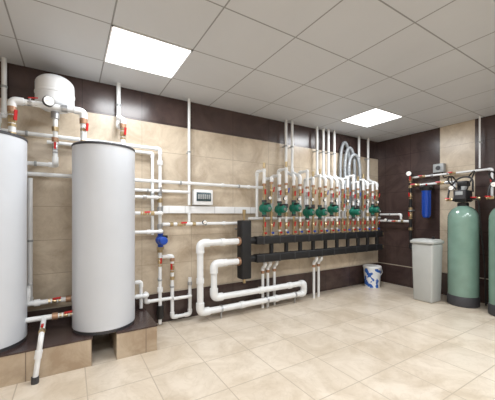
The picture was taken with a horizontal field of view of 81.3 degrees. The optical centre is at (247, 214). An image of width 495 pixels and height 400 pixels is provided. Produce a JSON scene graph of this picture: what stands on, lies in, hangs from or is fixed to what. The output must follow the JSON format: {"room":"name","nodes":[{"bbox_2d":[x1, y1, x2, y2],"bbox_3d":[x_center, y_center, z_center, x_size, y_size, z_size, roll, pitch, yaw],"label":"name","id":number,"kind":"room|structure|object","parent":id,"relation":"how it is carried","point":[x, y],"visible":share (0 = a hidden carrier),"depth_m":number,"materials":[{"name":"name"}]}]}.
{"room":"mechanical room","nodes":[
{"label":"mechanical room","id":0,"kind":"room"},
{"bbox_2d":[0,61,377,335],"bbox_3d":[-0.380,-0.070,3.912,7.040,2.720,0.100,0,0,-32],"label":"wall","id":1,"kind":"structure","parent":0,"point":[227,146],"depth_m":3.60,"materials":[{"name":"brown tile"}]},
{"bbox_2d":[0,57,7,129],"bbox_3d":[-2.164,-1.050,2.537,0.051,0.760,0.379,0,0,-32],"label":"pipe","id":2,"kind":"object","parent":1,"relation":"attached to","point":[3,114],"visible":0.98,"depth_m":2.61,"materials":[{"name":"white plastic"}]},
{"bbox_2d":[27,178,33,300],"bbox_3d":[-1.986,0.258,2.804,0.256,1.216,0.109,0,0,-32],"label":"pipe","id":3,"kind":"object","parent":1,"relation":"attached to","point":[29,180],"visible":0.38,"depth_m":2.72,"materials":[{"name":"white plastic"}]},
{"bbox_2d":[27,118,58,167],"bbox_3d":[-1.985,-0.687,2.714,0.352,0.446,0.264,0,0,-32],"label":"pipe","id":4,"kind":"object","parent":1,"relation":"attached to","point":[55,128],"visible":1,"depth_m":2.71,"materials":[{"name":"white plastic"}]},
{"bbox_2d":[34,74,74,119],"bbox_3d":[-1.818,-1.110,2.724,0.328,0.400,0.328,0,0,13],"label":"tank","id":5,"kind":"object","parent":1,"relation":"attached to","point":[59,88],"visible":0.82,"depth_m":2.61,"materials":[{"name":"white plastic"}]},
{"bbox_2d":[1,128,162,323],"bbox_3d":[-2.072,0.237,2.735,2.525,2.066,0.137,0,0,-32],"label":"pipe","id":6,"kind":"object","parent":1,"relation":"attached to","point":[26,133],"visible":0.91,"depth_m":3.33,"materials":[{"name":"white plastic"}]},
{"bbox_2d":[135,195,158,198],"bbox_3d":[-1.205,-0.200,3.193,0.442,0.052,0.096,0,0,-32],"label":"pipe","id":7,"kind":"object","parent":6,"relation":"attached to","point":[136,196],"visible":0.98,"depth_m":3.20,"materials":[{"name":"white plastic"}]},
{"bbox_2d":[135,211,162,215],"bbox_3d":[-1.168,-0.020,3.182,0.493,0.057,0.107,0,0,-38],"label":"pipe","id":8,"kind":"object","parent":6,"relation":"attached to","point":[151,213],"visible":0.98,"depth_m":3.20,"materials":[{"name":"white plastic"}]},
{"bbox_2d":[135,229,163,233],"bbox_3d":[-1.184,0.190,3.206,0.490,0.052,0.096,0,0,-32],"label":"pipe","id":9,"kind":"object","parent":6,"relation":"attached to","point":[160,231],"visible":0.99,"depth_m":3.21,"materials":[{"name":"white plastic"}]},
{"bbox_2d":[155,230,167,249],"bbox_3d":[-0.981,0.290,3.297,0.120,0.220,0.197,0,0,-32],"label":"pump","id":10,"kind":"object","parent":6,"relation":"attached to","point":[161,239],"visible":0.93,"depth_m":3.25,"materials":[{"name":"blue plastic"}]},
{"bbox_2d":[47,140,153,234],"bbox_3d":[-1.527,-0.251,3.087,1.022,0.962,0.105,0,0,-32],"label":"pipe","id":11,"kind":"object","parent":1,"relation":"attached to","point":[48,141],"visible":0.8,"depth_m":3.30,"materials":[{"name":"white plastic"}]},
{"bbox_2d":[116,82,126,144],"bbox_3d":[-1.340,-1.055,2.992,0.100,0.750,0.463,0,0,-32],"label":"pipe","id":12,"kind":"object","parent":1,"relation":"attached to","point":[120,121],"visible":0.98,"depth_m":3.03,"materials":[{"name":"white plastic"}]},
{"bbox_2d":[27,172,262,188],"bbox_3d":[-1.173,-0.390,3.302,3.250,0.052,0.109,0,0,-32],"label":"pipe","id":13,"kind":"object","parent":1,"relation":"attached to","point":[41,174],"visible":0.67,"depth_m":3.41,"materials":[{"name":"white plastic"}]},
{"bbox_2d":[135,188,189,193],"bbox_3d":[-1.157,-0.280,3.314,0.990,0.045,0.106,0,0,-32],"label":"pipe","id":14,"kind":"object","parent":1,"relation":"attached to","point":[136,189],"visible":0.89,"depth_m":3.37,"materials":[{"name":"white plastic"}]},
{"bbox_2d":[162,254,191,318],"bbox_3d":[-0.851,0.855,3.483,0.369,0.784,0.138,0,0,-32],"label":"pipe","id":15,"kind":"object","parent":1,"relation":"attached to","point":[168,256],"visible":0.96,"depth_m":3.43,"materials":[{"name":"white plastic"}]},
{"bbox_2d":[173,294,191,299],"bbox_3d":[-0.784,0.990,3.461,0.220,0.040,0.040,0,0,-32],"label":"pipe","id":16,"kind":"object","parent":15,"relation":"attached to","point":[190,295],"visible":1,"depth_m":3.44,"materials":[{"name":"white plastic"}]},
{"bbox_2d":[186,98,190,204],"bbox_3d":[-0.735,-0.775,3.573,0.042,1.310,0.104,0,0,-32],"label":"pipe","id":17,"kind":"object","parent":1,"relation":"attached to","point":[188,151],"visible":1,"depth_m":3.53,"materials":[{"name":"white plastic"}]},
{"bbox_2d":[162,220,236,226],"bbox_3d":[-0.537,0.100,3.662,1.090,0.077,0.160,0,0,-32],"label":"pipe","id":18,"kind":"object","parent":1,"relation":"attached to","point":[204,222],"visible":0.98,"depth_m":3.57,"materials":[{"name":"white plastic"}]},
{"bbox_2d":[27,262,377,311],"bbox_3d":[-0.353,0.927,3.868,6.840,0.015,0.004,0,0,-32],"label":"trim","id":19,"kind":"structure","parent":1,"relation":"attached to","point":[373,262],"depth_m":3.90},
{"bbox_2d":[192,189,212,204],"bbox_3d":[-0.572,-0.223,3.674,0.255,0.195,0.103,0,0,-32],"label":"electrical panel","id":20,"kind":"object","parent":1,"relation":"attached to","point":[199,197],"visible":1,"depth_m":3.63,"materials":[{"name":"white plastic"}]},
{"bbox_2d":[162,206,255,213],"bbox_3d":[-0.455,-0.065,3.776,1.310,0.090,0.051,0,0,-32],"label":"cable trunking","id":21,"kind":"object","parent":1,"relation":"attached to","point":[166,209],"visible":0.88,"depth_m":3.71,"materials":[{"name":"white plastic"}]},
{"bbox_2d":[234,210,255,282],"bbox_3d":[-0.063,0.410,3.863,0.250,0.960,0.313,0,0,-32],"label":"hydraulic separator","id":22,"kind":"object","parent":1,"relation":"attached to","point":[243,228],"visible":0.94,"depth_m":3.72,"materials":[{"name":"black metal"}]},
{"bbox_2d":[255,163,274,252],"bbox_3d":[0.230,-0.061,3.996,0.212,1.298,0.391,0,0,-32],"label":"pump","id":23,"kind":"object","parent":1,"relation":"attached to","point":[265,207],"visible":0.98,"depth_m":3.95,"materials":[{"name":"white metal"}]},
{"bbox_2d":[271,162,289,251],"bbox_3d":[0.453,-0.086,4.133,0.212,1.348,0.391,0,0,-32],"label":"pump","id":24,"kind":"object","parent":1,"relation":"attached to","point":[280,208],"visible":0.92,"depth_m":4.08,"materials":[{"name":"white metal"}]},
{"bbox_2d":[282,120,303,250],"bbox_3d":[0.676,-0.421,4.270,0.212,2.018,0.391,0,0,-32],"label":"pipe","id":25,"kind":"object","parent":1,"relation":"attached to","point":[295,207],"visible":0.84,"depth_m":4.23,"materials":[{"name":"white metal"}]},
{"bbox_2d":[298,169,316,249],"bbox_3d":[0.900,-0.049,4.407,0.212,1.274,0.391,0,0,-32],"label":"pump","id":26,"kind":"object","parent":1,"relation":"attached to","point":[308,211],"visible":0.91,"depth_m":4.35,"materials":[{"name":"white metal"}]},
{"bbox_2d":[248,217,380,219],"bbox_3d":[1.269,0.050,4.800,2.980,0.048,0.107,0,0,-32],"label":"pipe","id":27,"kind":"object","parent":1,"relation":"attached to","point":[249,218],"visible":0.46,"depth_m":4.38,"materials":[{"name":"white plastic"}]},
{"bbox_2d":[253,244,383,262],"bbox_3d":[1.227,0.580,4.649,2.770,0.112,0.321,0,0,-32],"label":"header","id":28,"kind":"object","parent":1,"relation":"attached to","point":[276,256],"visible":0.93,"depth_m":4.32,"materials":[{"name":"black metal"}]},
{"bbox_2d":[253,231,383,244],"bbox_3d":[1.227,0.340,4.649,2.770,0.112,0.321,0,0,-32],"label":"header","id":29,"kind":"object","parent":1,"relation":"attached to","point":[274,239],"visible":0.9,"depth_m":4.32,"materials":[{"name":"black metal"}]},
{"bbox_2d":[310,127,328,248],"bbox_3d":[1.123,-0.421,4.544,0.212,2.018,0.391,0,0,-32],"label":"pipe","id":30,"kind":"object","parent":1,"relation":"attached to","point":[321,211],"visible":0.85,"depth_m":4.50,"materials":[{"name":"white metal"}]},
{"bbox_2d":[319,128,339,247],"bbox_3d":[1.347,-0.421,4.681,0.212,2.018,0.391,0,0,-32],"label":"pipe","id":31,"kind":"object","parent":1,"relation":"attached to","point":[333,208],"visible":0.94,"depth_m":4.65,"materials":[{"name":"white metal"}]},
{"bbox_2d":[330,130,350,246],"bbox_3d":[1.567,-0.421,4.851,0.183,2.018,0.331,0,0,-32],"label":"pipe","id":32,"kind":"object","parent":1,"relation":"attached to","point":[341,180],"visible":0.92,"depth_m":4.78,"materials":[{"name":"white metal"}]},
{"bbox_2d":[338,141,361,205],"bbox_3d":[1.795,-0.729,5.071,0.460,1.138,0.193,0,0,-32],"label":"bundle","id":33,"kind":"object","parent":1,"relation":"attached to","point":[348,158],"visible":0.68,"depth_m":4.99,"materials":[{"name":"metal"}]},
{"bbox_2d":[344,175,360,245],"bbox_3d":[1.794,-0.049,4.955,0.212,1.274,0.391,0,0,-32],"label":"pump","id":34,"kind":"object","parent":1,"relation":"attached to","point":[353,211],"visible":0.82,"depth_m":4.87,"materials":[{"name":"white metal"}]},
{"bbox_2d":[355,136,370,244],"bbox_3d":[2.014,-0.421,5.125,0.183,2.018,0.331,0,0,-32],"label":"pipe","id":35,"kind":"object","parent":1,"relation":"attached to","point":[363,180],"visible":0.77,"depth_m":5.04,"materials":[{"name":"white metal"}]},
{"bbox_2d":[364,138,379,243],"bbox_3d":[2.240,-0.421,5.229,0.212,2.018,0.391,0,0,-32],"label":"pipe","id":36,"kind":"object","parent":1,"relation":"attached to","point":[374,210],"visible":0.89,"depth_m":5.19,"materials":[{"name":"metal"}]},
{"bbox_2d":[0,0,494,141],"bbox_3d":[1.236,-1.480,1.276,7.040,0.100,6.284,0,0,-32],"label":"ceiling","id":37,"kind":"structure","parent":0,"point":[320,64],"depth_m":2.53,"materials":[{"name":"tile"}]},
{"bbox_2d":[104,25,192,78],"bbox_3d":[-0.903,-1.426,2.584,0.640,0.008,0.600,0,0,-32],"label":"ceiling light panel","id":38,"kind":"object","parent":37,"relation":"in","point":[127,48],"depth_m":2.54,"materials":[{"name":"white plastic"}]},
{"bbox_2d":[340,108,402,126],"bbox_3d":[1.825,-1.426,4.256,0.640,0.008,0.600,0,0,-32],"label":"ceiling light panel","id":39,"kind":"object","parent":37,"relation":"in","point":[374,116],"depth_m":4.21,"materials":[{"name":"white plastic"}]},
{"bbox_2d":[0,281,494,399],"bbox_3d":[1.236,1.340,1.276,7.040,0.100,6.284,0,0,-32],"label":"floor","id":40,"kind":"structure","parent":0,"point":[355,342],"depth_m":2.61,"materials":[{"name":"tile"}]},
{"bbox_2d":[31,317,45,384],"bbox_3d":[-1.679,1.081,2.349,0.074,0.418,0.348,0,0,-24],"label":"drain pipe","id":41,"kind":"object","parent":40,"relation":"on","point":[38,352],"visible":1,"depth_m":2.22,"materials":[{"name":"white plastic"}]},
{"bbox_2d":[0,317,92,387],"bbox_3d":[-2.296,1.170,2.274,1.856,0.240,0.689,0,0,-32],"label":"plinth","id":42,"kind":"object","parent":40,"relation":"on","point":[64,350],"visible":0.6,"depth_m":2.35,"materials":[{"name":"tile"}]},
{"bbox_2d":[0,130,27,352],"bbox_3d":[-2.112,0.180,2.318,0.548,1.740,0.548,0,0,-32],"label":"tank","id":43,"kind":"object","parent":42,"relation":"on","point":[13,147],"visible":1,"depth_m":2.26,"materials":[{"name":"grey plastic"}]},
{"bbox_2d":[27,284,31,302],"bbox_3d":[-1.994,0.717,2.622,0.051,0.146,0.206,0,0,-32],"label":"pipe","id":44,"kind":"object","parent":43,"relation":"attached to","point":[29,287],"visible":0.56,"depth_m":2.56,"materials":[{"name":"white plastic"}]},
{"bbox_2d":[7,96,88,140],"bbox_3d":[-1.727,-0.853,2.518,0.594,0.345,0.128,0,0,-32],"label":"pipe","id":45,"kind":"object","parent":43,"relation":"attached to","point":[48,102],"visible":1,"depth_m":2.48,"materials":[{"name":"white plastic"}]},
{"bbox_2d":[27,295,71,306],"bbox_3d":[-1.800,0.786,2.642,0.410,0.070,0.076,0,0,-32],"label":"pipe","id":46,"kind":"object","parent":43,"relation":"attached to","point":[37,302],"visible":0.94,"depth_m":2.63,"materials":[{"name":"white plastic"}]},
{"bbox_2d":[109,306,157,358],"bbox_3d":[-1.190,1.170,2.951,0.358,0.240,0.689,0,0,-32],"label":"plinth","id":47,"kind":"object","parent":40,"relation":"on","point":[140,337],"visible":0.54,"depth_m":2.69,"materials":[{"name":"tile"}]},
{"bbox_2d":[71,140,134,335],"bbox_3d":[-1.373,0.180,2.771,0.548,1.740,0.548,0,0,-32],"label":"tank","id":48,"kind":"object","parent":47,"relation":"on","point":[103,173],"visible":1,"depth_m":2.54,"materials":[{"name":"grey plastic"}]},
{"bbox_2d":[26,310,72,322],"bbox_3d":[-1.726,0.886,2.520,0.372,0.070,0.069,0,0,-28],"label":"pipe","id":49,"kind":"object","parent":48,"relation":"attached to","point":[55,315],"visible":0.89,"depth_m":2.51,"materials":[{"name":"white plastic"}]},
{"bbox_2d":[135,291,171,303],"bbox_3d":[-1.124,0.940,3.240,0.630,0.152,0.152,0,0,-32],"label":"pipe","id":50,"kind":"object","parent":48,"relation":"attached to","point":[145,295],"visible":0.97,"depth_m":3.26,"materials":[{"name":"white plastic"}]},
{"bbox_2d":[135,280,142,308],"bbox_3d":[-1.257,0.874,3.135,0.233,0.313,0.046,0,0,-32],"label":"pipe","id":51,"kind":"object","parent":50,"relation":"attached to","point":[139,282],"visible":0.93,"depth_m":3.17,"materials":[{"name":"white plastic"}]},
{"bbox_2d":[196,238,306,317],"bbox_3d":[0.136,0.790,3.883,1.750,1.000,0.100,0,0,-32],"label":"pipe","id":52,"kind":"object","parent":40,"relation":"on","point":[201,310],"visible":1,"depth_m":3.59,"materials":[{"name":"white plastic"}]},
{"bbox_2d":[261,262,266,307],"bbox_3d":[0.226,0.940,3.975,0.057,0.700,0.114,0,0,-32],"label":"pipe","id":53,"kind":"object","parent":40,"relation":"on","point":[263,267],"visible":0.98,"depth_m":3.98,"materials":[{"name":"white plastic"}]},
{"bbox_2d":[266,261,271,306],"bbox_3d":[0.301,0.940,4.045,0.057,0.700,0.114,0,0,-32],"label":"pipe","id":54,"kind":"object","parent":40,"relation":"on","point":[269,265],"visible":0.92,"depth_m":4.05,"materials":[{"name":"white plastic"}]},
{"bbox_2d":[272,261,278,304],"bbox_3d":[0.401,0.940,4.130,0.057,0.700,0.114,0,0,-32],"label":"pipe","id":55,"kind":"object","parent":40,"relation":"on","point":[275,264],"visible":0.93,"depth_m":4.13,"materials":[{"name":"white plastic"}]},
{"bbox_2d":[312,257,317,297],"bbox_3d":[1.047,0.940,4.455,0.057,0.700,0.114,0,0,-32],"label":"pipe","id":56,"kind":"object","parent":40,"relation":"on","point":[316,258],"visible":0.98,"depth_m":4.46,"materials":[{"name":"white plastic"}]},
{"bbox_2d":[317,256,322,296],"bbox_3d":[1.139,0.940,4.535,0.057,0.700,0.114,0,0,-32],"label":"pipe","id":57,"kind":"object","parent":40,"relation":"on","point":[320,259],"visible":0.97,"depth_m":4.54,"materials":[{"name":"white plastic"}]},
{"bbox_2d":[363,264,381,287],"bbox_3d":[2.253,1.102,5.204,0.318,0.376,0.312,0,0,-32],"label":"plastic bucket","id":58,"kind":"object","parent":40,"relation":"on","point":[372,272],"visible":1,"depth_m":5.09,"materials":[{"name":"white plastic"}]},
{"bbox_2d":[410,237,443,302],"bbox_3d":[2.720,0.810,4.365,0.340,0.960,0.340,0,0,-32],"label":"tank","id":59,"kind":"object","parent":40,"relation":"on","point":[426,252],"visible":1,"depth_m":4.26,"materials":[{"name":"grey plastic"}]},
{"bbox_2d":[445,170,486,307],"bbox_3d":[3.117,0.329,4.157,0.386,1.922,0.449,0,0,-32],"label":"tank","id":60,"kind":"object","parent":40,"relation":"on","point":[464,228],"visible":1,"depth_m":4.02,"materials":[{"name":"green plastic"}]},
{"bbox_2d":[485,171,494,315],"bbox_3d":[3.321,0.329,3.672,0.386,1.922,0.449,0,0,-32],"label":"tank","id":61,"kind":"object","parent":40,"relation":"on","point":[491,220],"visible":1,"depth_m":3.70,"materials":[{"name":"green plastic"}]},
{"bbox_2d":[378,115,494,303],"bbox_3d":[4.194,-0.070,3.089,0.100,2.720,6.084,0,0,-32],"label":"wall","id":62,"kind":"structure","parent":0,"point":[456,146],"depth_m":4.86,"materials":[{"name":"brown tile"}]},
{"bbox_2d":[378,218,408,222],"bbox_3d":[2.685,0.099,5.280,0.181,0.079,0.570,0,0,-40],"label":"pipe","id":63,"kind":"object","parent":62,"relation":"attached to","point":[385,219],"visible":0.99,"depth_m":5.22,"materials":[{"name":"white plastic"}]},
{"bbox_2d":[379,213,401,218],"bbox_3d":[2.679,0.024,5.329,0.141,0.112,0.432,0,0,-32],"label":"pipe","id":64,"kind":"object","parent":63,"relation":"on","point":[389,214],"visible":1,"depth_m":5.22,"materials":[{"name":"white plastic"}]},
{"bbox_2d":[406,171,414,249],"bbox_3d":[2.858,-0.078,4.965,0.215,1.354,0.160,0,0,-32],"label":"pipe","id":65,"kind":"object","parent":62,"relation":"attached to","point":[408,173],"visible":0.87,"depth_m":4.97,"materials":[{"name":"black plastic"}]},
{"bbox_2d":[419,184,433,217],"bbox_3d":[2.978,-0.233,4.769,0.217,0.565,0.200,0,0,-32],"label":"housing","id":66,"kind":"object","parent":62,"relation":"attached to","point":[426,190],"visible":0.93,"depth_m":4.70,"materials":[{"name":"blue plastic"}]},
{"bbox_2d":[410,180,456,189],"bbox_3d":[2.999,-0.452,4.687,0.085,0.173,0.701,0,0,-32],"label":"pipe","id":67,"kind":"object","parent":66,"relation":"attached to","point":[436,182],"visible":0.74,"depth_m":4.64,"materials":[{"name":"white plastic"}]},
{"bbox_2d":[378,262,487,279],"bbox_3d":[4.150,0.927,3.062,0.004,0.015,6.084,0,0,-32],"label":"trim","id":68,"kind":"structure","parent":62,"relation":"attached to","point":[378,262],"depth_m":5.23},
{"bbox_2d":[433,163,452,182],"bbox_3d":[3.130,-0.658,4.562,0.131,0.345,0.403,0,0,-7],"label":"control box","id":69,"kind":"object","parent":62,"relation":"attached to","point":[437,168],"visible":0.88,"depth_m":4.63,"materials":[{"name":"grey plastic"}]},
{"bbox_2d":[412,168,493,195],"bbox_3d":[3.173,-0.468,4.533,0.130,0.416,1.145,0,0,-32],"label":"pipe","id":70,"kind":"object","parent":62,"relation":"attached to","point":[485,169],"visible":0.75,"depth_m":4.36,"materials":[{"name":"white plastic"}]},
{"bbox_2d":[478,116,481,167],"bbox_3d":[3.397,-1.055,4.193,0.104,0.750,0.030,0,0,-32],"label":"cable conduit","id":71,"kind":"object","parent":62,"relation":"attached to","point":[479,142],"visible":1,"depth_m":4.16,"materials":[{"name":"white plastic"}]}
]}

